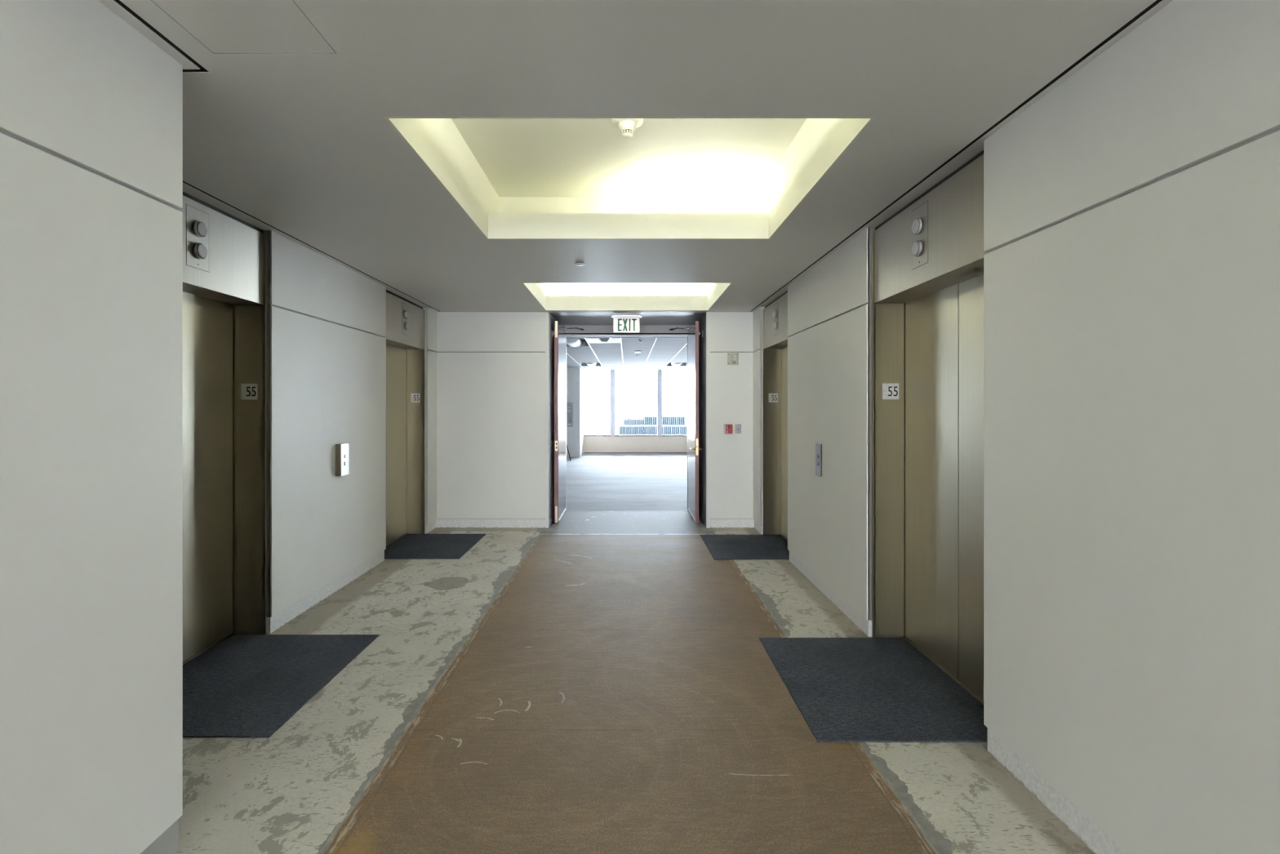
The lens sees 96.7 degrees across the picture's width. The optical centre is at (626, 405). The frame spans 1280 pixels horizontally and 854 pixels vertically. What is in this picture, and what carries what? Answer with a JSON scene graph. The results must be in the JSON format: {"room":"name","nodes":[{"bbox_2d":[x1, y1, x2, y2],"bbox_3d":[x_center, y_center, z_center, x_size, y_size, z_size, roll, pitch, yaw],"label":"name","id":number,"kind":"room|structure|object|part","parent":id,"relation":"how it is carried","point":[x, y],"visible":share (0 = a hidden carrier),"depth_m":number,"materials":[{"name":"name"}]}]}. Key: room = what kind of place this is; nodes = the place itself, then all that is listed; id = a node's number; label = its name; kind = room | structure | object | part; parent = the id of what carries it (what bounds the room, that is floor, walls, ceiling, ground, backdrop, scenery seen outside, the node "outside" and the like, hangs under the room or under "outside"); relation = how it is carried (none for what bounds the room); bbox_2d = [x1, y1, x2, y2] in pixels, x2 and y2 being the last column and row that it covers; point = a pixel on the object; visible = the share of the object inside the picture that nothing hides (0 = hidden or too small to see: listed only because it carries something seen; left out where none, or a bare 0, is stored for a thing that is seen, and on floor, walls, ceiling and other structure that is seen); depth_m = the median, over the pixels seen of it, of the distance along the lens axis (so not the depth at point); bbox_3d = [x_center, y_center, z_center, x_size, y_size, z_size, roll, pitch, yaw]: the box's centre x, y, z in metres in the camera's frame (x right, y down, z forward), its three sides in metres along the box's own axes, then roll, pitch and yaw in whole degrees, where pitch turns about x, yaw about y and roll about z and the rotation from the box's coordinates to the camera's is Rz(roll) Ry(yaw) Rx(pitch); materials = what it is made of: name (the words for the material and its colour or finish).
{"room":"lobby","nodes":[
{"label":"lobby","id":0,"kind":"room"},
{"bbox_2d":[0,0,182,853],"bbox_3d":[-2.224,0.177,-0.507,1.352,2.735,4.985,0,0,0],"label":"wall","id":1,"kind":"structure","parent":0,"point":[91,108],"depth_m":1.63,"materials":[{"name":"paint"}]},
{"bbox_2d":[114,0,1162,311],"bbox_3d":[-0.395,-1.208,2.090,3.940,0.032,10.180,0,0,0],"label":"trim","id":2,"kind":"structure","parent":1,"relation":"attached to","point":[202,68],"depth_m":2.17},
{"bbox_2d":[263,230,436,617],"bbox_3d":[-2.550,0.177,5.525,0.300,2.735,3.350,0,0,0],"label":"wall","id":3,"kind":"structure","parent":0,"point":[326,320],"depth_m":4.51,"materials":[{"name":"paint"}]},
{"bbox_2d":[177,191,266,664],"bbox_3d":[-2.558,0.178,3.235,0.283,2.733,1.228,0,0,0],"label":"elevator","id":4,"kind":"object","parent":3,"relation":"attached to","point":[224,255],"visible":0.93,"depth_m":3.67,"materials":[{"name":"brown metal"}]},
{"bbox_3d":[-2.445,-0.953,3.245,0.002,0.340,0.175,0,0,0],"label":"lantern plate","id":5,"kind":"part","parent":4,"relation":"part of","materials":[{"name":"metal"}]},
{"bbox_3d":[-2.665,0.413,3.534,0.030,2.232,0.593,0,0,0],"label":"door panel","id":6,"kind":"part","parent":4,"relation":"part of","materials":[{"name":"brown metal"}]},
{"bbox_3d":[-2.669,1.538,3.235,0.062,0.012,1.206,0,0,0],"label":"sill","id":7,"kind":"part","parent":4,"relation":"part of","materials":[{"name":"metal"}]},
{"bbox_3d":[-2.572,-0.922,3.235,0.255,0.479,1.194,0,0,0],"label":"header panel","id":8,"kind":"part","parent":4,"relation":"part of","materials":[{"name":"silver metal"}]},
{"bbox_3d":[-2.545,-0.097,3.837,0.110,0.108,0.002,0,0,0],"label":"number plate","id":9,"kind":"part","parent":4,"relation":"part of","materials":[{"name":"beige plastic"}]},
{"bbox_2d":[266,550,384,634],"bbox_3d":[-2.432,1.490,4.763,0.036,0.111,1.817,0,0,0],"label":"baseboard","id":10,"kind":"structure","parent":3,"relation":"attached to","point":[282,618],"depth_m":4.47,"materials":[{"name":"white paint"}]},
{"bbox_2d":[335,443,348,475],"bbox_3d":[-2.380,0.447,4.757,0.065,0.262,0.132,0,0,0],"label":"panel","id":11,"kind":"object","parent":3,"relation":"attached to","point":[342,449],"visible":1,"depth_m":4.71,"materials":[{"name":"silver metal"}]},
{"bbox_3d":[-2.354,0.447,4.757,0.003,0.262,0.132,0,0,0],"label":"plate","id":12,"kind":"part","parent":11,"relation":"part of","materials":[{"name":"metal"}]},
{"bbox_2d":[384,289,424,546],"bbox_3d":[-2.558,0.178,6.272,0.283,2.733,1.193,0,0,0],"label":"elevator","id":13,"kind":"object","parent":3,"relation":"attached to","point":[405,319],"visible":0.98,"depth_m":6.69,"materials":[{"name":"brown metal"}]},
{"bbox_3d":[-2.665,0.413,6.563,0.030,2.232,0.576,0,0,0],"label":"door panel","id":14,"kind":"part","parent":13,"relation":"part of","materials":[{"name":"brown metal"}]},
{"bbox_3d":[-2.669,1.538,6.272,0.062,0.012,1.171,0,0,0],"label":"sill","id":15,"kind":"part","parent":13,"relation":"part of","materials":[{"name":"metal"}]},
{"bbox_3d":[-2.572,-0.922,6.272,0.255,0.479,1.159,0,0,0],"label":"header panel","id":16,"kind":"part","parent":13,"relation":"part of","materials":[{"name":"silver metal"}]},
{"bbox_3d":[-2.445,-0.953,6.282,0.002,0.340,0.175,0,0,0],"label":"lantern plate","id":17,"kind":"part","parent":13,"relation":"part of","materials":[{"name":"metal"}]},
{"bbox_3d":[-2.545,-0.097,6.857,0.110,0.108,0.002,0,0,0],"label":"number plate","id":18,"kind":"part","parent":13,"relation":"part of","materials":[{"name":"white plastic"}]},
{"bbox_2d":[424,519,435,533],"bbox_3d":[-2.432,1.490,7.035,0.036,0.111,0.322,0,0,0],"label":"baseboard","id":19,"kind":"structure","parent":3,"relation":"attached to","point":[431,526],"depth_m":6.98,"materials":[{"name":"white paint"}]},
{"bbox_2d":[435,311,555,528],"bbox_3d":[-1.942,0.177,7.910,1.915,2.735,1.420,0,0,0],"label":"wall","id":20,"kind":"structure","parent":0,"point":[493,367],"depth_m":7.20,"materials":[{"name":"paint"}]},
{"bbox_2d":[435,519,545,528],"bbox_3d":[-1.965,1.490,7.220,1.870,0.111,0.020,0,0,0],"label":"baseboard","id":21,"kind":"structure","parent":20,"relation":"attached to","point":[440,523],"depth_m":7.21,"materials":[{"name":"white paint"}]},
{"bbox_2d":[549,315,554,527],"bbox_3d":[-0.982,0.193,7.795,0.006,2.705,1.130,0,0,0],"label":"trim","id":22,"kind":"structure","parent":20,"relation":"attached to","point":[551,320],"depth_m":7.42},
{"bbox_2d":[551,320,584,523],"bbox_3d":[-0.801,0.198,7.895,0.357,2.670,0.926,0,0,0],"label":"door","id":23,"kind":"structure","parent":20,"relation":"in","point":[559,441],"depth_m":7.56,"materials":[{"name":"brown wood"}]},
{"bbox_3d":[-0.962,0.525,7.495,0.036,0.160,0.016,0,0,0],"label":"pull handle","id":24,"kind":"part","parent":23,"relation":"part of","materials":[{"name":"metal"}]},
{"bbox_3d":[-0.917,0.520,7.435,0.032,0.136,0.004,0,0,0],"label":"strike plate","id":25,"kind":"part","parent":23,"relation":"part of","materials":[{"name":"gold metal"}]},
{"bbox_3d":[-0.766,-1.111,8.213,0.403,0.053,0.102,0,0,-40],"label":"closer arm","id":26,"kind":"part","parent":23,"relation":"part of","materials":[{"name":"metal"}]},
{"bbox_2d":[561,324,692,509],"bbox_3d":[0.013,0.177,8.478,1.997,2.735,0.252,0,0,0],"label":"door frame","id":27,"kind":"structure","parent":20,"relation":"attached to","point":[590,331],"depth_m":8.36,"materials":[{"name":"grey metal"}]},
{"bbox_2d":[566,367,583,457],"bbox_3d":[-4.902,0.185,17.950,6.995,2.720,1.500,0,0,0],"label":"wall","id":28,"kind":"structure","parent":0,"point":[575,375],"depth_m":17.20,"materials":[{"name":"paint"}]},
{"bbox_2d":[566,402,573,426],"bbox_3d":[-1.801,0.265,17.175,0.358,0.720,0.050,0,0,0],"label":"wall panel","id":29,"kind":"object","parent":28,"relation":"attached to","point":[569,405],"visible":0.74,"depth_m":17.17,"materials":[{"name":"metal"}]},
{"bbox_2d":[566,337,687,370],"bbox_3d":[0.100,-1.185,13.680,17.000,0.020,10.040,0,0,0],"label":"ceiling","id":30,"kind":"structure","parent":0,"point":[609,354],"depth_m":13.25,"materials":[{"name":"tile"}]},
{"bbox_2d":[566,338,589,346],"bbox_3d":[-1.024,-1.228,10.575,0.617,0.135,1.250,0,0,0],"label":"ceiling light","id":31,"kind":"object","parent":30,"relation":"attached to","point":[570,342],"visible":0.4,"depth_m":10.86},
{"bbox_2d":[566,338,582,346],"bbox_3d":[-1.024,-1.206,10.575,0.300,0.093,1.210,0,0,0],"label":"diffuser","id":32,"kind":"object","parent":31,"relation":"attached to","point":[570,342],"depth_m":10.67,"materials":[{"name":"white plastic"}]},
{"bbox_2d":[578,362,601,366],"bbox_3d":[-1.024,-1.228,16.075,0.617,0.135,1.250,0,0,0],"label":"ceiling light","id":33,"kind":"object","parent":30,"relation":"attached to","point":[590,364],"visible":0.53,"depth_m":16.55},
{"bbox_2d":[585,362,596,366],"bbox_3d":[-1.024,-1.206,16.075,0.300,0.093,1.210,0,0,0],"label":"diffuser","id":34,"kind":"object","parent":33,"relation":"attached to","point":[591,364],"depth_m":16.16,"materials":[{"name":"white plastic"}]},
{"bbox_2d":[586,337,620,342],"bbox_3d":[-0.405,-1.172,10.220,0.590,0.006,0.680,0,0,0],"label":"ceiling vent","id":35,"kind":"object","parent":30,"relation":"in","point":[589,340],"visible":0.8,"depth_m":10.23,"materials":[{"name":"white metal"}]},
{"bbox_2d":[598,337,610,342],"bbox_3d":[-0.370,-1.117,9.420,0.270,0.114,0.160,0,0,0],"label":"ceiling speaker","id":36,"kind":"object","parent":30,"relation":"attached to","point":[602,340],"visible":0.6,"depth_m":9.36},
{"bbox_2d":[566,337,687,370],"bbox_3d":[-0.098,-1.172,13.680,16.064,0.006,10.040,0,0,0],"label":"ceiling light","id":37,"kind":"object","parent":30,"relation":"attached to","point":[584,338],"depth_m":12.97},
{"bbox_2d":[666,362,687,366],"bbox_3d":[1.444,-1.228,16.075,0.617,0.135,1.250,0,0,0],"label":"ceiling light","id":38,"kind":"object","parent":30,"relation":"attached to","point":[674,364],"visible":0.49,"depth_m":16.61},
{"bbox_2d":[671,362,682,366],"bbox_3d":[1.444,-1.206,16.075,0.300,0.093,1.210,0,0,0],"label":"diffuser","id":39,"kind":"object","parent":38,"relation":"attached to","point":[675,364],"depth_m":16.15,"materials":[{"name":"white plastic"}]},
{"bbox_2d":[173,453,1094,853],"bbox_3d":[0.100,1.620,7.975,17.000,0.150,21.950,0,0,0],"label":"floor","id":40,"kind":"structure","parent":0,"point":[588,682],"depth_m":2.68,"materials":[{"name":"concrete"}]},
{"bbox_2d":[182,634,379,737],"bbox_3d":[-2.150,1.541,3.237,0.975,0.007,1.177,0,0,0],"label":"floor mat","id":41,"kind":"object","parent":40,"relation":"on","point":[244,686],"visible":0.62,"depth_m":3.21,"materials":[{"name":"grey carpet"}]},
{"bbox_2d":[384,533,486,559],"bbox_3d":[-2.162,1.541,6.290,0.950,0.007,1.112,0,0,0],"label":"floor mat","id":42,"kind":"object","parent":40,"relation":"on","point":[410,546],"visible":0.89,"depth_m":6.22,"materials":[{"name":"grey carpet"}]},
{"bbox_2d":[700,534,789,559],"bbox_3d":[1.358,1.541,6.257,0.958,0.007,1.087,0,0,0],"label":"floor mat","id":43,"kind":"object","parent":40,"relation":"on","point":[721,547],"visible":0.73,"depth_m":6.18,"materials":[{"name":"grey carpet"}]},
{"bbox_2d":[759,637,986,742],"bbox_3d":[1.357,1.541,3.193,0.960,0.007,1.165,0,0,0],"label":"floor mat","id":44,"kind":"object","parent":40,"relation":"on","point":[844,689],"visible":0.88,"depth_m":3.06,"materials":[{"name":"grey carpet"}]},
{"bbox_2d":[97,0,1173,324],"bbox_3d":[-0.400,-1.413,2.810,5.200,0.445,11.620,0,0,0],"label":"ceiling","id":45,"kind":"structure","parent":0,"point":[302,144],"depth_m":2.59,"materials":[{"name":"paint"}]},
{"bbox_2d":[151,0,336,53],"bbox_3d":[-1.187,-1.198,1.714,0.417,0.016,0.417,0,0,0],"label":"access panel","id":46,"kind":"object","parent":45,"relation":"attached to","point":[223,26],"visible":0.94,"depth_m":1.78,"materials":[{"name":"paint"}]},
{"bbox_2d":[573,262,584,266],"bbox_3d":[-0.392,-1.183,4.740,0.090,0.015,0.090,0,0,0],"label":"sprinkler","id":47,"kind":"object","parent":45,"relation":"attached to","point":[577,264],"visible":1,"depth_m":4.72,"materials":[{"name":"metal"}]},
{"bbox_2d":[611,315,641,333],"bbox_3d":[0.000,-1.076,7.500,0.400,0.226,0.090,0,0,0],"label":"exit sign","id":48,"kind":"object","parent":45,"relation":"hanging from","point":[621,323],"visible":1,"depth_m":7.50,"materials":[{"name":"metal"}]},
{"bbox_2d":[611,118,643,138],"bbox_3d":[0.005,-1.563,3.205,0.180,0.103,0.180,0,0,0],"label":"smoke detector","id":49,"kind":"object","parent":45,"relation":"attached to","point":[627,126],"visible":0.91,"depth_m":3.18,"materials":[{"name":"white plastic"}]},
{"bbox_2d":[583,435,687,452],"bbox_3d":[0.100,1.268,18.825,17.000,0.555,0.250,0,0,0],"label":"wall","id":50,"kind":"structure","parent":0,"point":[591,443],"depth_m":18.70,"materials":[{"name":"white paint"}]},
{"bbox_2d":[583,369,614,435],"bbox_3d":[-1.165,-0.092,18.815,1.554,2.165,0.270,0,0,0],"label":"window","id":51,"kind":"structure","parent":50,"relation":"in","point":[584,371],"depth_m":18.68,"materials":[{"name":"metal"}]},
{"bbox_2d":[583,452,687,453],"bbox_3d":[3.600,1.534,18.694,10.000,0.022,0.012,0,0,0],"label":"baseboard","id":52,"kind":"structure","parent":50,"relation":"attached to","point":[584,452],"depth_m":18.69,"materials":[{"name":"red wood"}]},
{"bbox_2d":[614,370,657,435],"bbox_3d":[0.319,-0.092,18.773,1.411,2.165,0.175,0,0,0],"label":"window","id":53,"kind":"structure","parent":50,"relation":"in","point":[615,371],"depth_m":18.76,"materials":[{"name":"metal"}]},
{"bbox_2d":[657,369,687,435],"bbox_3d":[1.802,-0.092,18.815,1.554,2.165,0.270,0,0,0],"label":"window","id":54,"kind":"structure","parent":50,"relation":"in","point":[662,371],"depth_m":18.68,"materials":[{"name":"metal"}]},
{"bbox_2d":[698,311,753,528],"bbox_3d":[1.556,0.177,7.910,1.088,2.735,1.420,0,0,0],"label":"wall","id":55,"kind":"structure","parent":0,"point":[729,388],"depth_m":7.20,"materials":[{"name":"paint"}]},
{"bbox_2d":[669,320,702,523],"bbox_3d":[0.818,0.198,7.894,0.328,2.670,0.948,0,0,-3],"label":"door","id":56,"kind":"structure","parent":55,"relation":"in","point":[693,331],"depth_m":7.64,"materials":[{"name":"brown wood"}]},
{"bbox_3d":[0.773,-1.111,8.213,0.404,0.053,0.102,0,0,40],"label":"closer arm","id":57,"kind":"part","parent":56,"relation":"part of","materials":[{"name":"metal"}]},
{"bbox_3d":[0.922,0.535,7.435,0.030,0.220,0.004,0,0,0],"label":"lock plate","id":58,"kind":"part","parent":56,"relation":"part of","materials":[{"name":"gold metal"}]},
{"bbox_2d":[698,314,706,527],"bbox_3d":[1.009,0.193,7.795,0.006,2.705,1.130,0,0,0],"label":"trim","id":59,"kind":"structure","parent":55,"relation":"attached to","point":[702,324],"depth_m":7.54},
{"bbox_2d":[724,423,732,434],"bbox_3d":[1.283,0.290,7.175,0.102,0.126,0.070,0,0,0],"label":"fire alarm box","id":60,"kind":"object","parent":55,"relation":"attached to","point":[727,427],"visible":1,"depth_m":7.15,"materials":[{"name":"red plastic"}]},
{"bbox_2d":[710,519,754,528],"bbox_3d":[1.579,1.490,7.220,1.043,0.111,0.020,0,0,0],"label":"baseboard","id":61,"kind":"structure","parent":55,"relation":"attached to","point":[714,523],"depth_m":7.21,"materials":[{"name":"white paint"}]},
{"bbox_2d":[727,352,738,364],"bbox_3d":[1.348,-0.595,7.178,0.142,0.152,0.045,0,0,0],"label":"wall sensor","id":62,"kind":"object","parent":55,"relation":"attached to","point":[732,357],"visible":1,"depth_m":7.20,"materials":[{"name":"beige plastic"}]},
{"bbox_2d":[735,423,741,433],"bbox_3d":[1.413,0.288,7.195,0.078,0.120,0.010,0,0,0],"label":"switch plate","id":63,"kind":"object","parent":55,"relation":"attached to","point":[738,426],"visible":1,"depth_m":7.20,"materials":[{"name":"metal"}]},
{"bbox_2d":[752,0,1279,853],"bbox_3d":[1.750,0.177,2.100,0.300,2.735,10.200,0,0,0],"label":"wall","id":64,"kind":"structure","parent":0,"point":[1131,211],"depth_m":1.82,"materials":[{"name":"paint"}]},
{"bbox_2d":[754,520,763,534],"bbox_3d":[1.632,1.490,7.010,0.036,0.111,0.372,0,0,0],"label":"baseboard","id":65,"kind":"structure","parent":64,"relation":"attached to","point":[759,528],"depth_m":6.94,"materials":[{"name":"white paint"}]},
{"bbox_2d":[763,290,789,540],"bbox_3d":[1.758,0.178,6.237,0.283,2.733,1.165,0,0,0],"label":"entrance","id":66,"kind":"object","parent":64,"relation":"attached to","point":[775,336],"visible":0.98,"depth_m":6.81,"materials":[{"name":"brown metal"}]},
{"bbox_3d":[1.755,-0.097,6.807,0.110,0.108,0.002,0,0,0],"label":"number plate","id":67,"kind":"part","parent":66,"relation":"part of","materials":[{"name":"white plastic"}]},
{"bbox_3d":[1.645,-0.953,6.256,0.002,0.340,0.175,0,0,0],"label":"lantern plate","id":68,"kind":"part","parent":66,"relation":"part of","materials":[{"name":"metal"}]},
{"bbox_3d":[1.772,-0.922,6.237,0.255,0.479,1.131,0,0,0],"label":"header panel","id":69,"kind":"part","parent":66,"relation":"part of","materials":[{"name":"brown metal"}]},
{"bbox_3d":[1.865,0.413,6.520,0.030,2.232,0.562,0,0,0],"label":"door panel","id":70,"kind":"part","parent":66,"relation":"part of","materials":[{"name":"brown metal"}]},
{"bbox_2d":[815,443,822,476],"bbox_3d":[1.597,0.445,4.715,0.031,0.268,0.125,0,0,0],"label":"panel","id":71,"kind":"object","parent":64,"relation":"attached to","point":[818,446],"visible":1,"depth_m":4.69,"materials":[{"name":"metal"}]},
{"bbox_2d":[789,551,871,637],"bbox_3d":[1.632,1.490,4.723,0.036,0.111,1.852,0,0,0],"label":"baseboard","id":72,"kind":"structure","parent":64,"relation":"attached to","point":[864,624],"depth_m":4.41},
{"bbox_2d":[871,150,986,704],"bbox_3d":[1.758,0.178,3.171,0.283,2.733,1.242,0,0,0],"label":"elevator","id":73,"kind":"object","parent":64,"relation":"attached to","point":[927,349],"visible":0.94,"depth_m":3.36,"materials":[{"name":"brown metal"}]},
{"bbox_3d":[1.755,-0.097,3.780,0.110,0.108,0.002,0,0,0],"label":"number plate","id":74,"kind":"part","parent":73,"relation":"part of","materials":[{"name":"white plastic"}]},
{"bbox_3d":[1.645,-0.953,3.191,0.002,0.340,0.175,0,0,0],"label":"lantern plate","id":75,"kind":"part","parent":73,"relation":"part of","materials":[{"name":"metal"}]},
{"bbox_3d":[1.772,-0.922,3.171,0.255,0.479,1.208,0,0,0],"label":"header panel","id":76,"kind":"part","parent":73,"relation":"part of","materials":[{"name":"brown metal"}]},
{"bbox_3d":[1.865,0.413,3.474,0.030,2.232,0.600,0,0,0],"label":"door panel","id":77,"kind":"part","parent":73,"relation":"part of","materials":[{"name":"brown metal"}]},
{"bbox_3d":[1.869,1.538,3.171,0.062,0.012,1.220,0,0,0],"label":"sill","id":78,"kind":"part","parent":73,"relation":"part of","materials":[{"name":"metal"}]},
{"bbox_3d":[1.865,0.413,2.865,0.030,2.232,0.607,0,0,0],"label":"door panel","id":79,"kind":"part","parent":73,"relation":"part of","materials":[{"name":"brown metal"}]},
{"bbox_2d":[987,728,1128,853],"bbox_3d":[1.632,1.490,-0.226,0.036,0.111,5.541,0,0,0],"label":"baseboard","id":80,"kind":"structure","parent":64,"relation":"attached to","point":[1091,834],"depth_m":2.15,"materials":[{"name":"white paint"}]},
{"label":"outside","id":81,"kind":"structure","parent":0,"visible":0},
{"bbox_2d":[615,414,687,435],"bbox_3d":[11.839,17.415,262.700,35.793,26.845,42.600,0,0,0],"label":"office tower","id":82,"kind":"structure","parent":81,"point":[633,424],"depth_m":246.00,"materials":[{"name":"grey"}]}
]}

